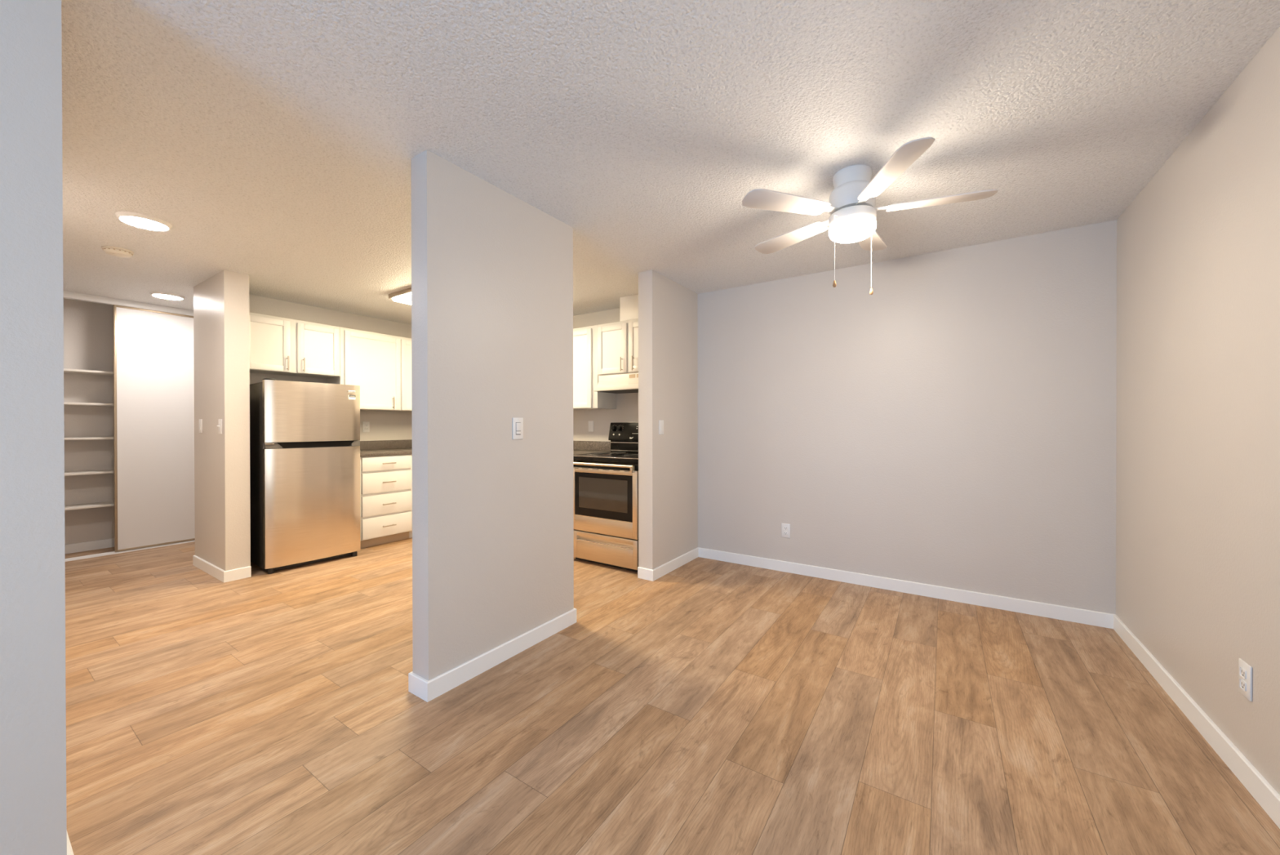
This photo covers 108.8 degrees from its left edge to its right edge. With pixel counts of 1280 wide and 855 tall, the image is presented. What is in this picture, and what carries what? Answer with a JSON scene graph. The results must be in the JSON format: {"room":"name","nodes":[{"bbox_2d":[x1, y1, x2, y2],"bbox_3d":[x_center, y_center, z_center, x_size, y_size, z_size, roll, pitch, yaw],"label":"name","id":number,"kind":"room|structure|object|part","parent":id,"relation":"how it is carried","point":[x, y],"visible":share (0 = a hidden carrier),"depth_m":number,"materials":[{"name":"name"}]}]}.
{"room":"empty dining room","nodes":[
{"label":"empty dining room","id":0,"kind":"room"},
{"bbox_2d":[63,297,114,544],"bbox_3d":[-5.313,-0.014,4.772,0.120,2.440,1.753,0,0,34],"label":"wall","id":1,"kind":"structure","parent":0,"point":[88,326],"depth_m":4.51,"materials":[{"name":"beige paint"}]},
{"bbox_2d":[63,368,113,375],"bbox_3d":[-5.173,-0.534,4.641,0.255,0.020,1.689,0,0,34],"label":"closet shelf","id":2,"kind":"object","parent":1,"relation":"attached to","point":[65,371],"visible":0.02,"depth_m":4.38,"materials":[{"name":"white wood"}]},
{"bbox_2d":[63,402,113,406],"bbox_3d":[-5.172,-0.224,4.642,0.255,0.020,1.689,0,0,34],"label":"closet shelf","id":3,"kind":"object","parent":1,"relation":"attached to","point":[64,403],"visible":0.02,"depth_m":4.36,"materials":[{"name":"white wood"}]},
{"bbox_2d":[64,436,113,439],"bbox_3d":[-5.172,0.104,4.644,0.255,0.020,1.689,0,0,34],"label":"closet shelf","id":4,"kind":"object","parent":1,"relation":"attached to","point":[80,437],"visible":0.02,"depth_m":4.36,"materials":[{"name":"white wood"}]},
{"bbox_2d":[64,537,114,554],"bbox_3d":[-5.272,1.163,4.715,0.012,0.086,1.693,0,0,34],"label":"baseboard","id":5,"kind":"structure","parent":1,"relation":"attached to","point":[107,543],"depth_m":4.50,"materials":[{"name":"white paint"}]},
{"bbox_2d":[64,501,114,510],"bbox_3d":[-5.171,0.754,4.646,0.255,0.020,1.689,0,0,34],"label":"closet shelf","id":6,"kind":"object","parent":1,"relation":"attached to","point":[88,505],"visible":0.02,"depth_m":4.40,"materials":[{"name":"white wood"}]},
{"bbox_2d":[64,469,114,475],"bbox_3d":[-5.171,0.434,4.645,0.255,0.020,1.689,0,0,34],"label":"closet shelf","id":7,"kind":"object","parent":1,"relation":"attached to","point":[105,471],"visible":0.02,"depth_m":4.37,"materials":[{"name":"white wood"}]},
{"bbox_2d":[193,269,250,570],"bbox_3d":[-3.538,-0.013,3.871,0.805,2.440,0.155,0,0,34],"label":"wall column","id":8,"kind":"structure","parent":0,"point":[221,336],"depth_m":3.68,"materials":[{"name":"beige paint"}]},
{"bbox_2d":[199,418,202,432],"bbox_3d":[-3.754,-0.013,3.915,0.072,0.116,0.010,0,0,34],"label":"light switch","id":9,"kind":"object","parent":8,"relation":"attached to","point":[200,420],"visible":1,"depth_m":3.90,"materials":[{"name":"white plastic"}]},
{"bbox_2d":[217,418,222,433],"bbox_3d":[-3.330,-0.008,3.626,0.072,0.116,0.023,0,0,34],"label":"light switch","id":10,"kind":"object","parent":8,"relation":"attached to","point":[220,420],"visible":1,"depth_m":3.62,"materials":[{"name":"white plastic"}]},
{"bbox_2d":[192,555,251,582],"bbox_3d":[-3.534,1.164,3.866,0.818,0.086,0.168,0,0,34],"label":"baseboard","id":11,"kind":"structure","parent":8,"relation":"attached to","point":[224,575],"depth_m":3.68,"materials":[{"name":"white paint"}]},
{"bbox_2d":[248,293,412,440],"bbox_3d":[-3.089,-0.019,5.168,0.120,2.440,2.504,0,0,34],"label":"wall","id":12,"kind":"structure","parent":0,"point":[384,424],"depth_m":5.03,"materials":[{"name":"beige paint"}]},
{"bbox_2d":[248,311,340,377],"bbox_3d":[-3.352,-0.760,4.339,0.355,0.500,0.832,0,0,34],"label":"upper cabinet","id":13,"kind":"object","parent":12,"relation":"attached to","point":[278,345],"visible":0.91,"depth_m":4.29,"materials":[{"name":"white paint"}]},
{"bbox_3d":[-3.344,-0.747,4.112,0.019,0.468,0.343,0,0,34],"label":"door","id":14,"kind":"part","parent":13,"relation":"part of","materials":[{"name":"white paint"}]},
{"bbox_3d":[-3.240,-0.590,4.220,0.036,0.132,0.011,0,0,34],"label":"handle","id":15,"kind":"part","parent":13,"relation":"part of","materials":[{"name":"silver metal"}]},
{"bbox_3d":[-3.170,-0.590,4.326,0.036,0.132,0.011,0,0,34],"label":"handle","id":16,"kind":"part","parent":13,"relation":"part of","materials":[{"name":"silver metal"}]},
{"bbox_3d":[-3.117,-0.749,4.454,0.019,0.468,0.357,0,0,34],"label":"door","id":17,"kind":"part","parent":13,"relation":"part of","materials":[{"name":"white paint"}]},
{"bbox_2d":[362,421,369,431],"bbox_3d":[-3.050,-0.007,5.109,0.010,0.116,0.072,0,0,34],"label":"power outlet","id":18,"kind":"object","parent":12,"relation":"attached to","point":[366,424],"visible":1,"depth_m":5.11,"materials":[{"name":"white plastic"}]},
{"bbox_2d":[326,327,412,411],"bbox_3d":[-2.751,-0.603,5.246,0.355,0.823,1.340,0,0,34],"label":"upper cabinet","id":19,"kind":"object","parent":12,"relation":"attached to","point":[380,364],"visible":0.5,"depth_m":4.91,"materials":[{"name":"white paint"}]},
{"bbox_3d":[-2.833,-0.590,4.882,0.019,0.791,0.570,0,0,34],"label":"door","id":20,"kind":"part","parent":19,"relation":"part of","materials":[{"name":"white paint"}]},
{"bbox_3d":[-2.703,-0.271,5.031,0.036,0.132,0.011,0,0,34],"label":"handle","id":21,"kind":"part","parent":19,"relation":"part of","materials":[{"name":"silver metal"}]},
{"bbox_3d":[-2.525,-0.592,5.347,0.019,0.791,0.523,0,0,34],"label":"door","id":22,"kind":"part","parent":19,"relation":"part of","materials":[{"name":"white paint"}]},
{"bbox_2d":[0,0,697,854],"bbox_3d":[-1.554,-0.005,1.230,0.132,2.440,7.374,0,0,34],"label":"wall","id":23,"kind":"structure","parent":0,"point":[492,271],"depth_m":2.11,"materials":[{"name":"beige paint"}]},
{"bbox_2d":[66,831,74,854],"bbox_3d":[-4.417,1.176,1.001,4.673,0.086,3.580,0,0,34],"label":"baseboard","id":24,"kind":"structure","parent":23,"relation":"attached to","point":[69,850],"depth_m":1.23,"materials":[{"name":"white paint"}]},
{"bbox_2d":[408,608,576,702],"bbox_3d":[-0.728,1.166,2.474,0.151,0.086,0.986,0,0,34],"label":"baseboard","id":25,"kind":"structure","parent":23,"relation":"attached to","point":[426,690],"depth_m":2.28,"materials":[{"name":"white paint"}]},
{"bbox_2d":[512,417,523,439],"bbox_3d":[-0.654,0.006,2.461,0.010,0.116,0.072,0,0,34],"label":"light switch","id":26,"kind":"object","parent":23,"relation":"attached to","point":[517,423],"visible":1,"depth_m":2.46,"materials":[{"name":"white plastic"}]},
{"bbox_2d":[658,419,663,434],"bbox_3d":[0.175,-0.001,3.711,0.010,0.116,0.072,0,0,34],"label":"light switch","id":27,"kind":"object","parent":23,"relation":"attached to","point":[660,422],"visible":1,"depth_m":3.70,"materials":[{"name":"white plastic"}]},
{"bbox_2d":[61,0,1279,324],"bbox_3d":[-2.428,-1.277,1.875,8.138,0.100,7.554,0,0,34],"label":"ceiling","id":28,"kind":"structure","parent":0,"point":[277,141],"depth_m":1.82,"materials":[{"name":"white paint"}]},
{"bbox_2d":[101,245,133,257],"bbox_3d":[-3.616,-1.209,3.176,0.148,0.041,0.148,0,0,34],"label":"smoke detector","id":29,"kind":"object","parent":28,"relation":"attached to","point":[110,250],"visible":1,"depth_m":3.14,"materials":[{"name":"beige plastic"}]},
{"bbox_2d":[62,290,193,315],"bbox_3d":[-4.976,-1.205,4.508,0.060,0.058,1.693,0,0,34],"label":"trim","id":30,"kind":"structure","parent":28,"relation":"attached to","point":[67,295],"depth_m":4.42,"materials":[{"name":"white paint"}]},
{"bbox_2d":[115,211,172,231],"bbox_3d":[-2.943,-1.217,2.724,0.232,0.023,0.232,0,0,34],"label":"recessed light","id":31,"kind":"object","parent":28,"relation":"in","point":[136,220],"visible":1,"depth_m":2.69,"materials":[{"name":"white metal"}]},
{"bbox_2d":[120,216,168,231],"bbox_3d":[-2.943,-1.212,2.724,0.196,0.012,0.196,0,0,34],"label":"diffuser","id":32,"kind":"object","parent":31,"relation":"attached to","point":[150,223],"depth_m":2.71,"materials":[{"name":"white"}]},
{"bbox_2d":[149,291,185,300],"bbox_3d":[-4.399,-1.222,4.272,0.232,0.023,0.232,0,0,34],"label":"recessed light","id":33,"kind":"object","parent":28,"relation":"in","point":[167,295],"visible":1,"depth_m":4.23,"materials":[{"name":"white metal"}]},
{"bbox_2d":[152,293,182,299],"bbox_3d":[-4.399,-1.216,4.272,0.196,0.012,0.196,0,0,34],"label":"diffuser","id":34,"kind":"object","parent":33,"relation":"attached to","point":[168,296],"depth_m":4.25,"materials":[{"name":"white plastic"}]},
{"bbox_2d":[388,287,411,304],"bbox_3d":[-1.726,-1.205,4.055,1.240,0.062,0.340,0,0,34],"label":"kitchen light","id":35,"kind":"object","parent":28,"relation":"attached to","point":[404,296],"visible":0.24,"depth_m":4.18,"materials":[{"name":"silver metal"}]},
{"bbox_2d":[392,293,411,304],"bbox_3d":[-1.726,-1.195,4.055,1.195,0.041,0.303,0,0,34],"label":"diffuser","id":36,"kind":"object","parent":35,"relation":"attached to","point":[406,298],"depth_m":4.20,"materials":[{"name":"white plastic"}]},
{"bbox_2d":[742,137,998,294],"bbox_3d":[1.063,-0.942,2.262,1.122,0.580,1.093,0,0,34],"label":"ceiling fan","id":37,"kind":"object","parent":28,"relation":"hanging from","point":[851,204],"visible":1,"depth_m":2.15,"materials":[{"name":"white metal"}]},
{"bbox_3d":[0.679,-1.042,2.132,0.430,0.026,0.131,0,0,-16],"label":"blade","id":38,"kind":"part","parent":37,"relation":"part of","materials":[{"name":"white wood"}]},
{"bbox_3d":[0.825,-1.044,2.542,0.131,0.026,0.430,0,0,-34],"label":"blade","id":39,"kind":"part","parent":37,"relation":"part of","materials":[{"name":"white wood"}]},
{"bbox_3d":[0.924,-0.853,2.179,0.004,0.308,0.004,0,0,34],"label":"pull chain","id":40,"kind":"part","parent":37,"relation":"part of","materials":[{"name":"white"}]},
{"bbox_3d":[1.034,-0.951,2.237,0.212,0.060,0.212,0,0,34],"label":"lamp shade","id":41,"kind":"part","parent":37,"relation":"part of","materials":[{"name":"white glass"}]},
{"bbox_3d":[1.137,-0.848,2.253,0.004,0.319,0.004,0,0,34],"label":"pull chain","id":42,"kind":"part","parent":37,"relation":"part of","materials":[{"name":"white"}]},
{"bbox_3d":[1.264,-1.044,2.526,0.139,0.026,0.432,0,0,34],"label":"blade","id":43,"kind":"part","parent":37,"relation":"part of","materials":[{"name":"white wood"}]},
{"bbox_3d":[1.024,-1.041,1.867,0.131,0.026,0.430,0,0,2],"label":"blade","id":44,"kind":"part","parent":37,"relation":"part of","materials":[{"name":"white wood"}]},
{"bbox_3d":[1.383,-1.043,2.113,0.430,0.026,0.131,0,0,20],"label":"blade","id":45,"kind":"part","parent":37,"relation":"part of","materials":[{"name":"white wood"}]},
{"bbox_2d":[65,537,1279,854],"bbox_3d":[-2.424,1.213,1.885,7.938,0.001,7.354,0,0,34],"label":"floor","id":46,"kind":"structure","parent":0,"point":[705,706],"depth_m":1.85,"materials":[{"name":"brown wood"}]},
{"bbox_2d":[65,539,195,561],"bbox_3d":[-4.972,1.200,4.517,0.092,0.012,1.693,0,0,34],"label":"trim","id":47,"kind":"structure","parent":46,"relation":"on","point":[151,547],"depth_m":4.38,"materials":[{"name":"white paint"}]},
{"bbox_2d":[112,304,195,551],"bbox_3d":[-4.770,0.008,4.808,0.032,2.370,0.988,0,0,34],"label":"closet door","id":48,"kind":"structure","parent":47,"relation":"on","point":[153,357],"depth_m":4.60,"materials":[{"name":"white painted panel"},{"name":"tan metal frame"}]},
{"bbox_2d":[249,377,360,573],"bbox_3d":[-3.107,0.399,4.223,0.696,1.611,0.718,0,0,37],"label":"refrigerator","id":49,"kind":"object","parent":46,"relation":"on","point":[304,437],"visible":1,"depth_m":3.95,"materials":[{"name":"grey metal"}]},
{"bbox_3d":[-2.860,-0.135,4.037,0.078,0.513,0.716,0,0,37],"label":"freezer door","id":50,"kind":"part","parent":49,"relation":"part of","materials":[{"name":"silver metal"}]},
{"bbox_3d":[-2.867,0.148,4.044,0.060,0.053,0.716,0,0,37],"label":"door gasket trim","id":51,"kind":"part","parent":49,"relation":"part of","materials":[{"name":"grey"}]},
{"bbox_3d":[-2.859,0.665,4.040,0.078,0.980,0.716,0,0,37],"label":"fridge door","id":52,"kind":"part","parent":49,"relation":"part of","materials":[{"name":"silver metal"}]},
{"bbox_2d":[360,453,412,548],"bbox_3d":[-2.826,0.745,4.860,0.650,0.914,0.545,0,0,34],"label":"base cabinet","id":53,"kind":"object","parent":46,"relation":"on","point":[385,481],"visible":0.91,"depth_m":4.69,"materials":[{"name":"white paint"}]},
{"bbox_3d":[-2.591,1.002,4.709,0.019,0.202,0.496,0,0,34],"label":"drawer","id":54,"kind":"part","parent":53,"relation":"part of","materials":[{"name":"white paint"}]},
{"bbox_3d":[-2.591,0.780,4.708,0.019,0.201,0.496,0,0,34],"label":"drawer","id":55,"kind":"part","parent":53,"relation":"part of","materials":[{"name":"white paint"}]},
{"bbox_3d":[-2.591,0.556,4.707,0.019,0.201,0.496,0,0,34],"label":"drawer","id":56,"kind":"part","parent":53,"relation":"part of","materials":[{"name":"white paint"}]},
{"bbox_3d":[-2.591,0.365,4.706,0.019,0.134,0.496,0,0,34],"label":"drawer","id":57,"kind":"part","parent":53,"relation":"part of","materials":[{"name":"white paint"}]},
{"bbox_2d":[408,530,412,537],"bbox_3d":[-2.374,0.742,5.541,0.650,0.914,1.085,0,0,34],"label":"base cabinet","id":58,"kind":"object","parent":46,"relation":"on","point":[410,531],"visible":0.02,"depth_m":4.99,"materials":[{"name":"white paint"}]},
{"bbox_2d":[573,422,638,571],"bbox_3d":[-0.151,0.575,4.227,0.786,1.252,0.794,0,0,34],"label":"stove","id":59,"kind":"object","parent":46,"relation":"on","point":[606,484],"visible":0.7,"depth_m":3.94,"materials":[{"name":"silver metal"}]},
{"bbox_3d":[-0.325,0.780,3.935,0.627,0.006,0.003,0,0,34],"label":"window trim","id":60,"kind":"part","parent":59,"relation":"part of","materials":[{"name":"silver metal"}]},
{"bbox_3d":[-0.355,0.336,3.920,0.732,0.062,0.059,0,0,34],"label":"handle","id":61,"kind":"part","parent":59,"relation":"part of","materials":[{"name":"silver metal"}]},
{"bbox_3d":[-0.290,0.979,3.960,0.607,0.034,0.013,0,0,34],"label":"slot handle","id":62,"kind":"part","parent":59,"relation":"part of","materials":[{"name":"silver metal"}]},
{"bbox_3d":[-0.327,0.635,3.963,0.756,0.558,0.045,0,0,34],"label":"oven door","id":63,"kind":"part","parent":59,"relation":"part of","materials":[{"name":"silver metal"}]},
{"bbox_2d":[573,452,638,464],"bbox_3d":[-0.141,0.275,4.243,0.762,0.048,0.704,0,0,34],"label":"cooktop","id":64,"kind":"object","parent":59,"relation":"in","point":[615,458],"depth_m":3.99,"materials":[{"name":"black glass"}]},
{"bbox_3d":[-0.326,1.042,3.965,0.756,0.240,0.045,0,0,34],"label":"storage drawer","id":65,"kind":"part","parent":59,"relation":"part of","materials":[{"name":"silver metal"}]},
{"bbox_3d":[-0.269,0.006,4.648,0.062,0.062,0.034,0,-12,34],"label":"knob","id":66,"kind":"part","parent":59,"relation":"part of","materials":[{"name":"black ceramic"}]},
{"bbox_3d":[-0.209,0.006,4.608,0.062,0.062,0.034,0,-12,34],"label":"knob","id":67,"kind":"part","parent":59,"relation":"part of","materials":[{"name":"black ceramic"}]},
{"bbox_3d":[0.036,0.041,4.508,0.786,0.182,0.115,0,0,34],"label":"control panel","id":68,"kind":"part","parent":59,"relation":"part of","materials":[{"name":"black metal"}]},
{"bbox_3d":[-1.228,0.742,5.040,1.915,0.914,0.650,0,0,34],"label":"base cabinet","id":69,"kind":"object","parent":46,"relation":"on","visible":0},
{"bbox_2d":[360,439,610,457],"bbox_3d":[-1.751,0.217,4.794,2.519,0.138,1.646,0,0,34],"label":"countertop","id":70,"kind":"structure","parent":69,"relation":"on","point":[378,447],"depth_m":5.01,"materials":[{"name":"stone"}]},
{"bbox_2d":[573,219,1116,613],"bbox_3d":[0.282,-0.021,4.509,6.468,2.440,0.120,0,0,34],"label":"wall","id":71,"kind":"structure","parent":0,"point":[951,424],"depth_m":3.27,"materials":[{"name":"beige paint"}]},
{"bbox_2d":[360,439,610,450],"bbox_3d":[-1.751,0.199,4.794,2.519,0.102,1.646,0,0,34],"label":"backsplash","id":72,"kind":"structure","parent":71,"relation":"attached to","point":[378,444],"depth_m":5.09,"materials":[{"name":"stone"}]},
{"bbox_2d":[588,420,593,431],"bbox_3d":[-0.532,-0.013,4.970,0.072,0.116,0.010,0,0,34],"label":"light switch","id":73,"kind":"object","parent":71,"relation":"attached to","point":[590,422],"visible":1,"depth_m":4.97,"materials":[{"name":"white plastic"}]},
{"bbox_2d":[573,324,616,409],"bbox_3d":[-1.272,-0.603,5.242,2.217,0.818,0.369,0,0,34],"label":"upper cabinet","id":74,"kind":"object","parent":71,"relation":"attached to","point":[585,376],"visible":0.14,"depth_m":4.60,"materials":[{"name":"white paint"}]},
{"bbox_3d":[-0.727,-0.589,4.713,0.590,0.786,0.019,0,0,34],"label":"door","id":75,"kind":"part","parent":74,"relation":"part of","materials":[{"name":"white paint"}]},
{"bbox_2d":[597,318,638,375],"bbox_3d":[-0.013,-0.763,4.407,0.800,0.494,0.369,0,0,34],"label":"upper cabinet","id":76,"kind":"object","parent":71,"relation":"attached to","point":[617,341],"visible":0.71,"depth_m":4.37,"materials":[{"name":"white paint"}]},
{"bbox_3d":[-0.270,-0.751,4.409,0.345,0.462,0.019,0,0,34],"label":"door","id":77,"kind":"part","parent":76,"relation":"part of","materials":[{"name":"white paint"}]},
{"bbox_2d":[593,372,638,393],"bbox_3d":[-0.029,-0.432,4.408,0.760,0.165,0.380,0,0,34],"label":"range hood","id":78,"kind":"object","parent":76,"relation":"attached to","point":[622,383],"visible":0.57,"depth_m":4.37,"materials":[{"name":"white metal"}]},
{"bbox_2d":[629,373,638,377],"bbox_3d":[0.034,-0.480,4.227,0.325,0.034,0.003,0,0,34],"label":"vent","id":79,"kind":"object","parent":78,"relation":"attached to","point":[631,375],"depth_m":4.29,"materials":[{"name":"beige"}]},
{"bbox_2d":[619,293,638,321],"bbox_3d":[0.115,-1.125,4.355,0.534,0.228,0.308,0,0,34],"label":"duct cover","id":80,"kind":"object","parent":76,"relation":"on","point":[628,305],"visible":0.34,"depth_m":4.32,"materials":[{"name":"white paint"}]},
{"bbox_3d":[0.045,-0.750,4.201,0.360,0.462,0.019,0,0,34],"label":"door","id":81,"kind":"part","parent":76,"relation":"part of","materials":[{"name":"white paint"}]},
{"bbox_2d":[781,523,790,537],"bbox_3d":[1.214,0.858,3.817,0.072,0.116,0.010,0,0,34],"label":"power outlet","id":82,"kind":"object","parent":71,"relation":"attached to","point":[785,527],"visible":1,"depth_m":3.81,"materials":[{"name":"white plastic"}]},
{"bbox_2d":[637,546,1279,828],"bbox_3d":[-0.366,1.173,0.520,2.899,0.086,7.254,0,0,34],"label":"baseboard","id":83,"kind":"structure","parent":71,"relation":"attached to","point":[1263,792],"depth_m":2.87,"materials":[{"name":"white paint"}]},
{"bbox_2d":[1115,26,1279,794],"bbox_3d":[0.891,-0.003,-0.318,0.120,2.440,7.254,0,0,34],"label":"wall","id":84,"kind":"structure","parent":0,"point":[1197,421],"depth_m":1.78,"materials":[{"name":"beige paint"}]},
{"bbox_2d":[1238,657,1252,701],"bbox_3d":[2.056,0.856,1.559,0.010,0.116,0.072,0,0,34],"label":"power outlet","id":85,"kind":"object","parent":84,"relation":"attached to","point":[1245,670],"visible":1,"depth_m":1.55,"materials":[{"name":"white plastic"}]},
{"bbox_2d":[1240,678,1246,690],"bbox_3d":[2.054,0.876,1.561,0.005,0.029,0.033,0,0,34],"label":"receptacle","id":86,"kind":"object","parent":85,"relation":"attached to","point":[1242,681],"depth_m":1.56,"materials":[{"name":"grey plastic"}]},
{"bbox_2d":[1240,666,1246,678],"bbox_3d":[2.054,0.835,1.560,0.005,0.029,0.033,0,0,34],"label":"receptacle","id":87,"kind":"object","parent":85,"relation":"attached to","point":[1242,669],"depth_m":1.56,"materials":[{"name":"grey plastic"}]}
]}

